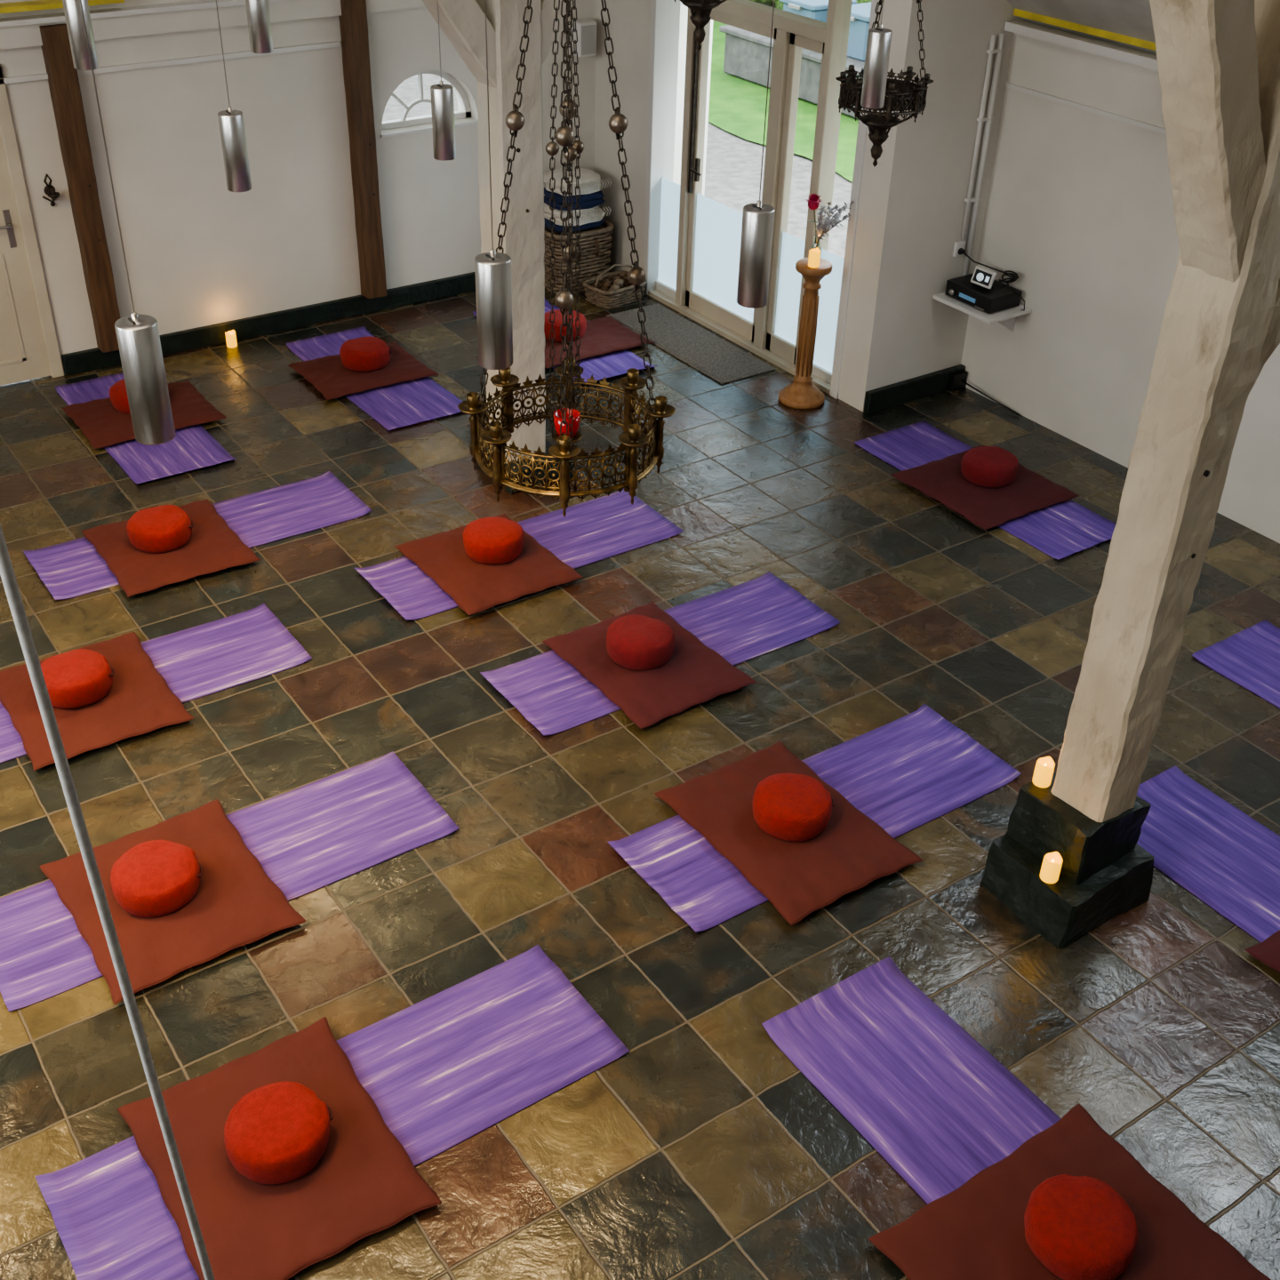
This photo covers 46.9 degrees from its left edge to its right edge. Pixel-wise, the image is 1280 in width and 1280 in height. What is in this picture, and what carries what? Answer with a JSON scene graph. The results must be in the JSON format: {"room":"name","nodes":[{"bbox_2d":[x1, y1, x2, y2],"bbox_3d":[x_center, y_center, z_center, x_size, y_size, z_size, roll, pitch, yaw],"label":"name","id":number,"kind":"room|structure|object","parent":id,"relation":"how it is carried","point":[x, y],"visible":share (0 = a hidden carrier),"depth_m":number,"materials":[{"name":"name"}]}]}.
{"room":"exercise studio","nodes":[
{"label":"exercise studio","id":0,"kind":"room"},
{"bbox_2d":[0,0,712,375],"bbox_3d":[-3.800,-4.472,8.386,10.500,6.200,0.300,-20,39,-29],"label":"wall","id":1,"kind":"structure","parent":0,"point":[199,252],"depth_m":10.05,"materials":[{"name":"paint"}]},
{"bbox_2d":[0,64,64,385],"bbox_3d":[-4.253,-2.489,9.178,0.940,2.000,0.144,-20,39,-29],"label":"door","id":2,"kind":"structure","parent":1,"relation":"in","point":[29,349],"depth_m":9.52,"materials":[{"name":"beige paint"}]},
{"bbox_2d":[42,174,59,206],"bbox_3d":[-3.708,-2.825,9.305,0.108,0.204,0.129,-20,39,-29],"label":"wall sconce","id":3,"kind":"object","parent":1,"relation":"attached to","point":[49,190],"visible":1,"depth_m":9.31,"materials":[{"name":"metal"}]},
{"bbox_2d":[0,0,124,13],"bbox_3d":[-4.563,-3.407,8.170,3.400,0.030,0.128,-20,39,-29],"label":"trim","id":4,"kind":"structure","parent":1,"relation":"attached to","point":[39,4],"depth_m":8.72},
{"bbox_2d":[40,23,120,352],"bbox_3d":[-3.547,-2.829,9.418,0.166,2.068,0.138,-20,39,-29],"label":"wall post","id":5,"kind":"object","parent":1,"relation":"attached to","point":[64,88],"visible":0.94,"depth_m":9.32,"materials":[{"name":"wood"}]},
{"bbox_2d":[0,0,426,84],"bbox_3d":[-2.519,-3.953,9.525,5.400,0.360,0.100,-20,39,-29],"label":"trim","id":6,"kind":"structure","parent":1,"relation":"attached to","point":[22,31],"depth_m":9.25,"materials":[{"name":"white paint"}]},
{"bbox_2d":[60,272,475,375],"bbox_3d":[-2.119,-2.473,10.930,4.260,0.140,0.043,-20,39,-29],"label":"baseboard","id":7,"kind":"structure","parent":1,"relation":"attached to","point":[75,363],"depth_m":10.65,"materials":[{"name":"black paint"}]},
{"bbox_2d":[338,0,386,299],"bbox_3d":[-1.940,-3.409,10.360,0.165,2.067,0.138,-20,39,-29],"label":"wall post","id":8,"kind":"object","parent":1,"relation":"attached to","point":[354,19],"visible":1,"depth_m":10.28,"materials":[{"name":"wood"}]},
{"bbox_2d":[377,64,477,123],"bbox_3d":[-1.586,-3.932,10.616,0.782,0.401,0.300,-20,39,-29],"label":"arch","id":9,"kind":"object","parent":1,"relation":"attached to","point":[388,84],"depth_m":10.48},
{"bbox_2d":[380,70,477,137],"bbox_3d":[-1.539,-3.878,10.568,0.800,0.408,0.170,-20,39,-29],"label":"window","id":10,"kind":"structure","parent":1,"relation":"in","point":[466,112],"depth_m":10.61,"materials":[{"name":"white paint"}]},
{"bbox_2d":[569,17,596,57],"bbox_3d":[-0.427,-4.440,10.874,0.160,0.240,0.184,-20,39,-29],"label":"wall speaker","id":11,"kind":"object","parent":1,"relation":"attached to","point":[586,28],"visible":0.9,"depth_m":10.81,"materials":[{"name":"white paint"}]},
{"bbox_2d":[594,0,940,412],"bbox_3d":[0.686,-3.731,10.013,0.220,3.400,3.280,-20,39,-29],"label":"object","id":12,"kind":"structure","parent":1,"relation":"in","point":[888,188],"depth_m":9.60,"materials":[{"name":"paint"}]},
{"bbox_2d":[642,0,880,399],"bbox_3d":[0.803,-3.291,10.062,0.240,2.620,2.300,-20,39,-29],"label":"door","id":13,"kind":"structure","parent":12,"relation":"attached to","point":[692,250],"depth_m":10.29,"materials":[{"name":"white paint"}]},
{"bbox_2d":[0,288,1279,1279],"bbox_3d":[-0.265,1.154,5.817,10.500,0.100,13.080,-20,39,-29],"label":"floor","id":14,"kind":"structure","parent":0,"point":[702,1151],"depth_m":6.34,"materials":[{"name":"tile"}]},
{"bbox_2d":[54,372,236,484],"bbox_3d":[-3.152,-1.375,9.340,0.615,0.026,1.605,-20,40,-29],"label":"yoga mat","id":15,"kind":"object","parent":14,"relation":"on","point":[192,447],"visible":0.56,"depth_m":9.05,"materials":[{"name":"rubber"}]},
{"bbox_2d":[61,380,226,448],"bbox_3d":[-3.165,-1.453,9.408,0.845,0.061,0.685,-20,39,-29],"label":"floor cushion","id":16,"kind":"object","parent":15,"relation":"on","point":[99,420],"visible":0.78,"depth_m":9.33,"materials":[{"name":"red fabric"}]},
{"bbox_2d":[109,378,130,414],"bbox_3d":[-3.197,-1.569,9.406,0.337,0.156,0.347,26,41,31],"label":"cushion","id":17,"kind":"object","parent":16,"relation":"on","point":[118,396],"visible":0.29,"depth_m":9.29,"materials":[{"name":"red fabric"}]},
{"bbox_2d":[0,603,311,763],"bbox_3d":[-2.530,0.229,6.979,1.844,0.022,0.596,-20,39,-29],"label":"yoga mat","id":18,"kind":"object","parent":14,"relation":"on","point":[204,660],"visible":0.47,"depth_m":7.24,"materials":[{"name":"rubber"}]},
{"bbox_2d":[0,632,193,770],"bbox_3d":[-2.576,0.258,6.879,0.721,0.062,0.851,-19,39,-28],"label":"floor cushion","id":19,"kind":"object","parent":18,"relation":"on","point":[140,700],"visible":0.83,"depth_m":6.77,"materials":[{"name":"red fabric"}]},
{"bbox_2d":[40,648,114,709],"bbox_3d":[-2.613,0.173,6.828,0.350,0.158,0.336,-5,34,-10],"label":"cushion","id":20,"kind":"object","parent":19,"relation":"on","point":[79,677],"visible":0.9,"depth_m":6.75,"materials":[{"name":"red fabric"}]},
{"bbox_2d":[23,470,371,599],"bbox_3d":[-2.440,-0.606,8.226,1.795,0.026,0.583,-20,39,-29],"label":"yoga mat","id":21,"kind":"object","parent":14,"relation":"on","point":[74,568],"visible":0.61,"depth_m":8.35,"materials":[{"name":"rubber"}]},
{"bbox_2d":[81,499,260,597],"bbox_3d":[-2.564,-0.522,8.046,0.725,0.063,0.805,-19,39,-28],"label":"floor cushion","id":22,"kind":"object","parent":21,"relation":"on","point":[212,546],"visible":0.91,"depth_m":7.93,"materials":[{"name":"red fabric"}]},
{"bbox_2d":[126,504,193,552],"bbox_3d":[-2.598,-0.608,7.998,0.351,0.156,0.331,-3,34,-7],"label":"cushion","id":23,"kind":"object","parent":22,"relation":"on","point":[164,528],"visible":1,"depth_m":7.91,"materials":[{"name":"red fabric"}]},
{"bbox_2d":[0,751,459,1011],"bbox_3d":[-1.695,0.924,5.982,1.846,0.020,0.627,-20,39,-29],"label":"yoga mat","id":24,"kind":"object","parent":14,"relation":"on","point":[316,835],"visible":0.62,"depth_m":6.11,"materials":[{"name":"rubber"}]},
{"bbox_2d":[39,799,306,1004],"bbox_3d":[-1.851,0.994,5.817,0.755,0.060,0.885,-21,40,-30],"label":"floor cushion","id":25,"kind":"object","parent":24,"relation":"on","point":[235,904],"visible":0.89,"depth_m":5.72,"materials":[{"name":"red fabric"}]},
{"bbox_2d":[110,840,203,917],"bbox_3d":[-1.878,0.922,5.746,0.347,0.158,0.337,-3,34,-7],"label":"cushion","id":26,"kind":"object","parent":25,"relation":"on","point":[154,878],"visible":1,"depth_m":5.66,"materials":[{"name":"red fabric"}]},
{"bbox_2d":[224,329,237,347],"bbox_3d":[-2.880,-2.123,10.393,0.072,0.113,0.072,-20,39,-29],"label":"candle","id":27,"kind":"object","parent":14,"relation":"on","point":[230,335],"visible":1,"depth_m":10.38,"materials":[{"name":"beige wax"}]},
{"bbox_2d":[35,944,629,1279],"bbox_3d":[-0.991,1.598,5.000,1.896,0.030,0.622,-20,40,-29],"label":"yoga mat","id":28,"kind":"object","parent":14,"relation":"on","point":[450,1066],"visible":0.59,"depth_m":5.13,"materials":[{"name":"rubber"}]},
{"bbox_2d":[116,1016,441,1279],"bbox_3d":[-1.195,1.678,4.826,0.755,0.060,0.915,-19,39,-28],"label":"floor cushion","id":29,"kind":"object","parent":28,"relation":"on","point":[364,1182],"visible":0.93,"depth_m":4.74,"materials":[{"name":"red fabric"}]},
{"bbox_2d":[224,1081,333,1184],"bbox_3d":[-1.168,1.589,4.785,0.347,0.156,0.332,-12,36,-19],"label":"cushion","id":30,"kind":"object","parent":29,"relation":"on","point":[276,1132],"visible":1,"depth_m":4.71,"materials":[{"name":"red fabric"}]},
{"bbox_2d":[285,326,462,430],"bbox_3d":[-1.797,-1.800,10.040,0.617,0.027,1.614,-20,39,-29],"label":"yoga mat","id":31,"kind":"object","parent":14,"relation":"on","point":[404,404],"visible":0.48,"depth_m":9.79,"materials":[{"name":"rubber"}]},
{"bbox_2d":[288,341,439,399],"bbox_3d":[-1.887,-1.848,10.062,0.823,0.059,0.663,-19,39,-28],"label":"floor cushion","id":32,"kind":"object","parent":31,"relation":"on","point":[328,375],"visible":0.8,"depth_m":9.96,"materials":[{"name":"red fabric"}]},
{"bbox_2d":[339,336,391,371],"bbox_3d":[-1.864,-1.953,10.042,0.348,0.158,0.334,-2,34,-6],"label":"cushion","id":33,"kind":"object","parent":32,"relation":"on","point":[363,354],"visible":1,"depth_m":9.95,"materials":[{"name":"red fabric"}]},
{"bbox_2d":[422,0,575,493],"bbox_3d":[-0.656,-3.118,7.542,2.051,5.078,0.473,-20,39,-29],"label":"pillar","id":34,"kind":"structure","parent":14,"relation":"on","point":[463,21],"depth_m":7.83,"materials":[{"name":"white paint"}]},
{"bbox_2d":[354,488,683,619],"bbox_3d":[-0.645,-0.498,8.148,1.754,0.029,0.604,-20,39,-29],"label":"yoga mat","id":35,"kind":"object","parent":14,"relation":"on","point":[606,526],"visible":0.58,"depth_m":8.27,"materials":[{"name":"rubber"}]},
{"bbox_2d":[394,513,583,615],"bbox_3d":[-0.826,-0.431,7.992,0.704,0.062,0.834,-20,40,-29],"label":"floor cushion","id":36,"kind":"object","parent":35,"relation":"on","point":[475,587],"visible":0.81,"depth_m":7.87,"materials":[{"name":"red fabric"}]},
{"bbox_2d":[462,517,524,564],"bbox_3d":[-0.787,-0.547,7.994,0.348,0.156,0.334,-22,41,-31],"label":"cushion","id":37,"kind":"object","parent":36,"relation":"on","point":[486,540],"visible":1,"depth_m":7.90,"materials":[{"name":"red fabric"}]},
{"bbox_2d":[472,298,657,382],"bbox_3d":[-0.564,-2.175,10.655,0.623,0.032,1.546,-20,39,-29],"label":"yoga mat","id":38,"kind":"object","parent":14,"relation":"on","point":[616,363],"visible":0.2,"depth_m":10.33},
{"bbox_2d":[544,315,655,368],"bbox_3d":[-0.430,-2.148,10.579,0.904,0.061,0.594,-19,39,-28],"label":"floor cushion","id":39,"kind":"object","parent":38,"relation":"on","point":[606,334],"visible":0.55,"depth_m":10.53,"materials":[{"name":"red fabric"}]},
{"bbox_2d":[544,309,586,342],"bbox_3d":[-0.545,-2.258,10.565,0.349,0.153,0.339,-13,37,-21],"label":"cushion","id":40,"kind":"object","parent":39,"relation":"on","point":[558,319],"visible":0.61,"depth_m":10.46,"materials":[{"name":"red fabric"}]},
{"bbox_2d":[544,218,613,294],"bbox_3d":[-0.522,-3.009,11.500,0.569,0.477,0.486,-20,39,-29],"label":"wicker hamper","id":41,"kind":"object","parent":14,"relation":"on","point":[595,244],"visible":0.5,"depth_m":11.35,"materials":[{"name":"wicker"}]},
{"bbox_2d":[542,167,611,231],"bbox_3d":[-0.512,-3.360,11.265,0.488,0.391,0.419,-20,39,-29],"label":"folded blankets","id":42,"kind":"object","parent":41,"relation":"on","point":[590,199],"visible":0.79,"depth_m":11.15,"materials":[{"name":"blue fabric"}]},
{"bbox_2d":[583,264,646,309],"bbox_3d":[-0.193,-2.748,11.307,0.461,0.277,0.338,-27,43,-35],"label":"wicker basket","id":43,"kind":"object","parent":14,"relation":"on","point":[611,290],"visible":0.88,"depth_m":11.25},
{"bbox_2d":[480,571,839,735],"bbox_3d":[0.129,0.040,7.388,1.795,0.023,0.594,-20,39,-29],"label":"yoga mat","id":44,"kind":"object","parent":14,"relation":"on","point":[764,614],"visible":0.6,"depth_m":7.47,"materials":[{"name":"rubber"}]},
{"bbox_2d":[542,601,756,728],"bbox_3d":[0.037,0.099,7.242,0.687,0.063,0.867,-20,40,-29],"label":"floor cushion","id":45,"kind":"object","parent":44,"relation":"on","point":[695,674],"visible":0.88,"depth_m":7.12,"materials":[{"name":"red fabric"}]},
{"bbox_2d":[606,615,674,670],"bbox_3d":[0.004,0.002,7.210,0.348,0.158,0.340,-27,43,-36],"label":"cushion","id":46,"kind":"object","parent":45,"relation":"on","point":[633,642],"visible":1,"depth_m":7.11,"materials":[{"name":"red fabric"}]},
{"bbox_2d":[606,303,775,383],"bbox_3d":[0.348,-2.166,10.701,0.480,0.014,1.440,-20,39,-29],"label":"door mat","id":47,"kind":"object","parent":14,"relation":"on","point":[714,356],"visible":0.97,"depth_m":10.63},
{"bbox_2d":[778,257,832,409],"bbox_3d":[1.098,-2.007,9.665,0.310,0.945,0.310,-20,39,-29],"label":"wooden pedestal","id":48,"kind":"object","parent":14,"relation":"on","point":[802,394],"visible":0.99,"depth_m":9.67,"materials":[{"name":"brown wood"}]},
{"bbox_2d":[808,247,820,267],"bbox_3d":[1.102,-2.418,9.324,0.072,0.113,0.072,-20,39,-29],"label":"candle","id":49,"kind":"object","parent":48,"relation":"on","point":[814,254],"visible":1,"depth_m":9.30,"materials":[{"name":"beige wax"}]},
{"bbox_2d":[805,193,854,247],"bbox_3d":[1.167,-2.598,9.320,0.324,0.423,0.346,-20,39,-29],"label":"flowers","id":50,"kind":"object","parent":48,"relation":"on","point":[813,201],"visible":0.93,"depth_m":9.24,"materials":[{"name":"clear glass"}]},
{"bbox_2d":[607,704,1021,932],"bbox_3d":[0.785,0.728,6.385,1.818,0.030,0.626,-20,39,-29],"label":"yoga mat","id":51,"kind":"object","parent":14,"relation":"on","point":[909,772],"visible":0.69,"depth_m":6.48,"materials":[{"name":"rubber"}]},
{"bbox_2d":[654,740,922,925],"bbox_3d":[0.615,0.782,6.251,0.704,0.061,0.954,-20,39,-29],"label":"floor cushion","id":52,"kind":"object","parent":51,"relation":"on","point":[799,879],"visible":0.92,"depth_m":6.13,"materials":[{"name":"red fabric"}]},
{"bbox_2d":[752,773,834,841],"bbox_3d":[0.646,0.695,6.208,0.347,0.156,0.339,-1,34,-5],"label":"cushion","id":53,"kind":"object","parent":52,"relation":"on","point":[790,807],"visible":1,"depth_m":6.12,"materials":[{"name":"red fabric"}]},
{"bbox_2d":[761,955,1060,1204],"bbox_3d":[1.206,1.740,4.890,0.624,0.034,1.813,-20,39,-29],"label":"yoga mat","id":54,"kind":"object","parent":14,"relation":"on","point":[940,1109],"visible":0.66,"depth_m":5.19,"materials":[{"name":"rubber"}]},
{"bbox_2d":[868,1104,1271,1279],"bbox_3d":[1.349,1.933,4.568,0.964,0.060,0.844,-19,39,-28],"label":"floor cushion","id":55,"kind":"object","parent":54,"relation":"on","point":[976,1230],"visible":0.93,"depth_m":4.66,"materials":[{"name":"red fabric"}]},
{"bbox_2d":[1024,1174,1138,1279],"bbox_3d":[1.366,1.814,4.571,0.336,0.157,0.350,15,36,18],"label":"cushion","id":56,"kind":"object","parent":55,"relation":"on","point":[1080,1228],"visible":1,"depth_m":4.49,"materials":[{"name":"red fabric"}]},
{"bbox_2d":[854,420,1115,559],"bbox_3d":[2.100,-0.941,8.954,0.612,0.017,1.724,-20,39,-29],"label":"yoga mat","id":57,"kind":"object","parent":14,"relation":"on","point":[1060,530],"visible":0.53,"depth_m":8.70,"materials":[{"name":"rubber"}]},
{"bbox_2d":[890,444,1079,529],"bbox_3d":[2.076,-0.939,8.892,0.791,0.063,0.801,-20,39,-29],"label":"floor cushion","id":58,"kind":"object","parent":57,"relation":"on","point":[943,481],"visible":0.8,"depth_m":8.78,"materials":[{"name":"red fabric"}]},
{"bbox_2d":[960,445,1018,487],"bbox_3d":[2.109,-1.054,8.889,0.334,0.158,0.350,22,39,28],"label":"cushion","id":59,"kind":"object","parent":58,"relation":"on","point":[991,467],"visible":1,"depth_m":8.79,"materials":[{"name":"red fabric"}]},
{"bbox_2d":[949,370,1020,415],"bbox_3d":[2.329,-1.648,9.930,0.130,0.120,0.546,-20,39,-29],"label":"baseboard","id":60,"kind":"structure","parent":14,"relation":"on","point":[958,380],"depth_m":10.07,"materials":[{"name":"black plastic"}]},
{"bbox_2d":[981,0,1279,946],"bbox_3d":[1.839,-1.077,4.655,2.054,5.038,0.467,-20,39,-29],"label":"pillar","id":61,"kind":"structure","parent":14,"relation":"on","point":[1219,60],"depth_m":4.88,"materials":[{"name":"white paint"}]},
{"bbox_2d":[1032,756,1055,787],"bbox_3d":[1.599,0.520,5.842,0.072,0.113,0.072,-20,39,-29],"label":"candle","id":62,"kind":"object","parent":61,"relation":"on","point":[1044,766],"visible":1,"depth_m":5.83,"materials":[{"name":"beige wax"}]},
{"bbox_2d":[1040,851,1063,883],"bbox_3d":[1.594,0.879,5.718,0.072,0.113,0.072,-20,39,-29],"label":"candle","id":63,"kind":"object","parent":61,"relation":"on","point":[1052,864],"visible":1,"depth_m":5.70,"materials":[{"name":"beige wax"}]},
{"bbox_2d":[1138,765,1279,942],"bbox_3d":[2.693,1.086,5.939,0.614,0.032,1.807,-20,40,-29],"label":"yoga mat","id":64,"kind":"object","parent":14,"relation":"on","point":[1212,849],"visible":0.84,"depth_m":6.24,"materials":[{"name":"rubber"}]},
{"bbox_2d":[1244,929,1279,972],"bbox_3d":[2.965,1.269,5.637,0.913,0.061,0.883,-20,39,-29],"label":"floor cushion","id":65,"kind":"object","parent":64,"relation":"on","point":[1268,951],"visible":1,"depth_m":5.70,"materials":[{"name":"red fabric"}]},
{"bbox_2d":[1192,619,1279,709],"bbox_3d":[3.553,0.414,6.998,0.618,0.018,1.815,-20,39,-29],"label":"yoga mat","id":66,"kind":"object","parent":14,"relation":"on","point":[1250,658],"visible":1,"depth_m":7.45,"materials":[{"name":"rubber"}]},
{"bbox_2d":[889,0,1022,384],"bbox_3d":[2.025,-2.880,9.391,0.880,2.750,0.120,-20,39,-29],"label":"wall","id":67,"kind":"structure","parent":0,"point":[931,335],"depth_m":9.23,"materials":[{"name":"paint"}]},
{"bbox_2d":[864,364,965,414],"bbox_3d":[1.856,-1.694,9.948,0.880,0.150,0.048,-20,39,-29],"label":"baseboard","id":68,"kind":"structure","parent":67,"relation":"attached to","point":[887,396],"depth_m":9.89,"materials":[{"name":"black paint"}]},
{"bbox_2d":[952,240,965,256],"bbox_3d":[2.074,-2.529,9.543,0.080,0.100,0.059,-20,39,-29],"label":"wall socket","id":69,"kind":"object","parent":67,"relation":"attached to","point":[959,250],"visible":1,"depth_m":9.53,"materials":[{"name":"white paint"}]},
{"bbox_2d":[960,33,1005,276],"bbox_3d":[2.129,-2.988,9.287,0.115,1.550,0.040,-20,39,-29],"label":"conduit pipes","id":70,"kind":"object","parent":67,"relation":"attached to","point":[999,50],"visible":0.9,"depth_m":9.20,"materials":[{"name":"white paint"}]},
{"bbox_2d":[1007,0,1157,54],"bbox_3d":[2.314,-3.143,4.999,4.591,3.574,13.100,-20,39,-29],"label":"ceiling","id":71,"kind":"structure","parent":0,"point":[1129,18],"depth_m":8.24,"materials":[{"name":"paint"}]},
{"bbox_2d":[62,0,98,70],"bbox_3d":[-2.303,-3.745,5.371,0.100,3.175,0.100,-20,39,-29],"label":"pendant lamp","id":72,"kind":"object","parent":71,"relation":"hanging from","point":[72,8],"visible":0.93,"depth_m":6.14,"materials":[{"name":"silver metal"}]},
{"bbox_2d":[0,523,215,1279],"bbox_3d":[-0.435,-0.388,0.770,0.193,3.535,0.100,-20,39,-29],"label":"metal rod","id":73,"kind":"object","parent":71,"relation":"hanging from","point":[7,574],"visible":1,"depth_m":1.17,"materials":[{"name":"silver metal"}]},
{"bbox_2d":[80,0,175,445],"bbox_3d":[-1.198,-1.915,2.853,0.100,3.355,0.100,-20,39,-29],"label":"pendant lamp","id":74,"kind":"object","parent":71,"relation":"hanging from","point":[138,337],"visible":1,"depth_m":3.65,"materials":[{"name":"silver metal"}]},
{"bbox_2d":[216,0,251,191],"bbox_3d":[-1.632,-3.374,5.200,0.100,3.565,0.100,-20,39,-29],"label":"pendant lamp","id":75,"kind":"object","parent":71,"relation":"hanging from","point":[231,123],"visible":1,"depth_m":6.06,"materials":[{"name":"silver metal"}]},
{"bbox_2d":[245,0,273,53],"bbox_3d":[-1.667,-3.993,5.790,0.100,3.195,0.100,-20,39,-29],"label":"pendant lamp","id":76,"kind":"object","parent":71,"relation":"hanging from","point":[257,11],"visible":1,"depth_m":6.58,"materials":[{"name":"silver metal"}]},
{"bbox_2d":[430,0,455,160],"bbox_3d":[-0.837,-3.645,5.707,0.100,3.515,0.100,-20,39,-29],"label":"pendant lamp","id":77,"kind":"object","parent":71,"relation":"hanging from","point":[442,94],"visible":1,"depth_m":6.55,"materials":[{"name":"silver metal"}]},
{"bbox_2d":[474,0,513,369],"bbox_3d":[-0.368,-2.187,3.299,0.100,3.355,0.100,-20,39,-29],"label":"pendant lamp","id":78,"kind":"object","parent":71,"relation":"hanging from","point":[492,269],"visible":1,"depth_m":4.09,"materials":[{"name":"silver metal"}]},
{"bbox_2d":[457,0,675,517],"bbox_3d":[-0.211,-2.336,4.244,0.723,4.150,0.725,-12,36,-20],"label":"ring chandelier","id":79,"kind":"object","parent":71,"relation":"hanging from","point":[494,437],"visible":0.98,"depth_m":5.09,"materials":[{"name":"metal"}]},
{"bbox_2d":[674,0,726,50],"bbox_3d":[0.311,-3.732,6.489,0.441,2.101,0.431,-20,39,-29],"label":"chandelier","id":80,"kind":"object","parent":71,"relation":"hanging from","point":[702,9],"visible":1,"depth_m":6.97,"materials":[{"name":"metal"}]},
{"bbox_2d":[736,0,775,308],"bbox_3d":[0.409,-2.505,3.848,0.100,3.395,0.100,-20,39,-29],"label":"pendant lamp","id":81,"kind":"object","parent":71,"relation":"hanging from","point":[758,218],"visible":1,"depth_m":4.66,"materials":[{"name":"silver metal"}]},
{"bbox_2d":[860,0,892,109],"bbox_3d":[1.032,-3.175,5.810,0.100,2.079,0.100,-20,39,-29],"label":"pendant lamp","id":82,"kind":"object","parent":71,"relation":"hanging from","point":[879,39],"visible":1,"depth_m":6.26,"materials":[{"name":"silver metal"}]},
{"bbox_2d":[835,0,933,167],"bbox_3d":[1.172,-3.194,6.595,0.433,2.141,0.434,-12,36,-20],"label":"chandelier","id":83,"kind":"object","parent":71,"relation":"hanging from","point":[908,95],"visible":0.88,"depth_m":6.94,"materials":[{"name":"metal"}]},
{"bbox_2d":[960,20,1279,543],"bbox_3d":[5.016,-0.551,6.406,0.220,2.360,9.500,-20,39,-29],"label":"wall","id":84,"kind":"structure","parent":0,"point":[1080,206],"depth_m":8.96,"materials":[{"name":"paint"}]},
{"bbox_2d":[932,291,1031,331],"bbox_3d":[2.211,-2.108,9.608,0.378,0.195,0.516,-20,39,-29],"label":"wall shelf","id":85,"kind":"object","parent":84,"relation":"attached to","point":[1005,317],"visible":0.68,"depth_m":9.45,"materials":[{"name":"white paint"}]},
{"bbox_2d":[944,273,1021,313],"bbox_3d":[2.209,-2.240,9.532,0.299,0.107,0.400,-20,39,-29],"label":"amplifier","id":86,"kind":"object","parent":85,"relation":"on","point":[999,298],"visible":0.92,"depth_m":9.44,"materials":[{"name":"black plastic"}]},
{"bbox_2d":[970,265,996,290],"bbox_3d":[2.199,-2.312,9.429,0.093,0.124,0.149,-20,39,-29],"label":"smart display","id":87,"kind":"object","parent":86,"relation":"on","point":[982,278],"visible":1,"depth_m":9.41,"materials":[{"name":"white paint"}]},
{"bbox_2d":[964,252,1024,310],"bbox_3d":[2.286,-2.299,9.484,0.146,0.262,0.509,-20,39,-29],"label":"power cable","id":88,"kind":"object","parent":85,"relation":"on","point":[1014,276],"visible":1,"depth_m":9.39,"materials":[{"name":"black plastic"}]},
{"bbox_2d":[1003,19,1164,134],"bbox_3d":[4.913,-1.329,5.770,0.099,0.385,9.490,-20,39,-29],"label":"trim","id":89,"kind":"structure","parent":84,"relation":"attached to","point":[1135,57],"depth_m":8.52,"materials":[{"name":"white paint"}]},
{"bbox_2d":[1013,8,1157,51],"bbox_3d":[5.008,-1.587,5.669,0.190,0.100,9.490,-20,39,-29],"label":"trim","id":90,"kind":"structure","parent":84,"relation":"attached to","point":[1086,29],"depth_m":8.46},
{"label":"outside","id":91,"kind":"structure","parent":0,"visible":0},
{"bbox_2d":[382,2,852,258],"bbox_3d":[-0.377,-6.411,17.400,80.000,0.180,70.000,-20,39,-29],"label":"gravel ground","id":92,"kind":"structure","parent":91,"point":[733,163],"depth_m":14.67,"materials":[{"name":"gravel"}]},
{"bbox_2d":[708,20,858,181],"bbox_3d":[2.734,-5.596,16.137,3.480,0.014,16.000,-20,39,-29],"label":"lawn","id":93,"kind":"structure","parent":92,"relation":"on","point":[737,105],"depth_m":16.46,"materials":[{"name":"plant"}]},
{"bbox_2d":[719,24,773,87],"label":"stone planter","id":94,"kind":"object","parent":93,"relation":"on","point":[747,54],"depth_m":17.55,"materials":[{"name":"stone"}]},
{"bbox_2d":[798,48,822,104],"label":"stone planter","id":95,"kind":"object","parent":93,"relation":"on","point":[811,63],"depth_m":16.78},
{"bbox_2d":[779,0,856,22],"bbox_3d":[2.019,-7.128,16.985,0.690,0.480,0.620,-20,39,-29],"label":"storage bin","id":96,"kind":"object","parent":95,"relation":"on","point":[813,9],"visible":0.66,"depth_m":16.67,"materials":[{"name":"blue paint"}]},
{"bbox_2d":[845,56,864,79],"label":"stone planter","id":97,"kind":"object","parent":93,"relation":"on","point":[859,65],"depth_m":16.27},
{"bbox_2d":[847,2,871,61],"bbox_3d":[2.567,-6.819,16.550,0.690,0.480,0.620,-20,39,-29],"label":"storage bin","id":98,"kind":"object","parent":97,"relation":"on","point":[860,12],"visible":0.32,"depth_m":16.33,"materials":[{"name":"blue paint"}]},
{"bbox_2d":[749,0,871,9],"bbox_3d":[2.027,-10.419,21.024,2.094,2.714,16.558,-20,39,-29],"label":"hedge","id":99,"kind":"object","parent":92,"relation":"on","point":[779,4],"visible":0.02,"depth_m":20.86,"materials":[{"name":"green plant"}]}
]}

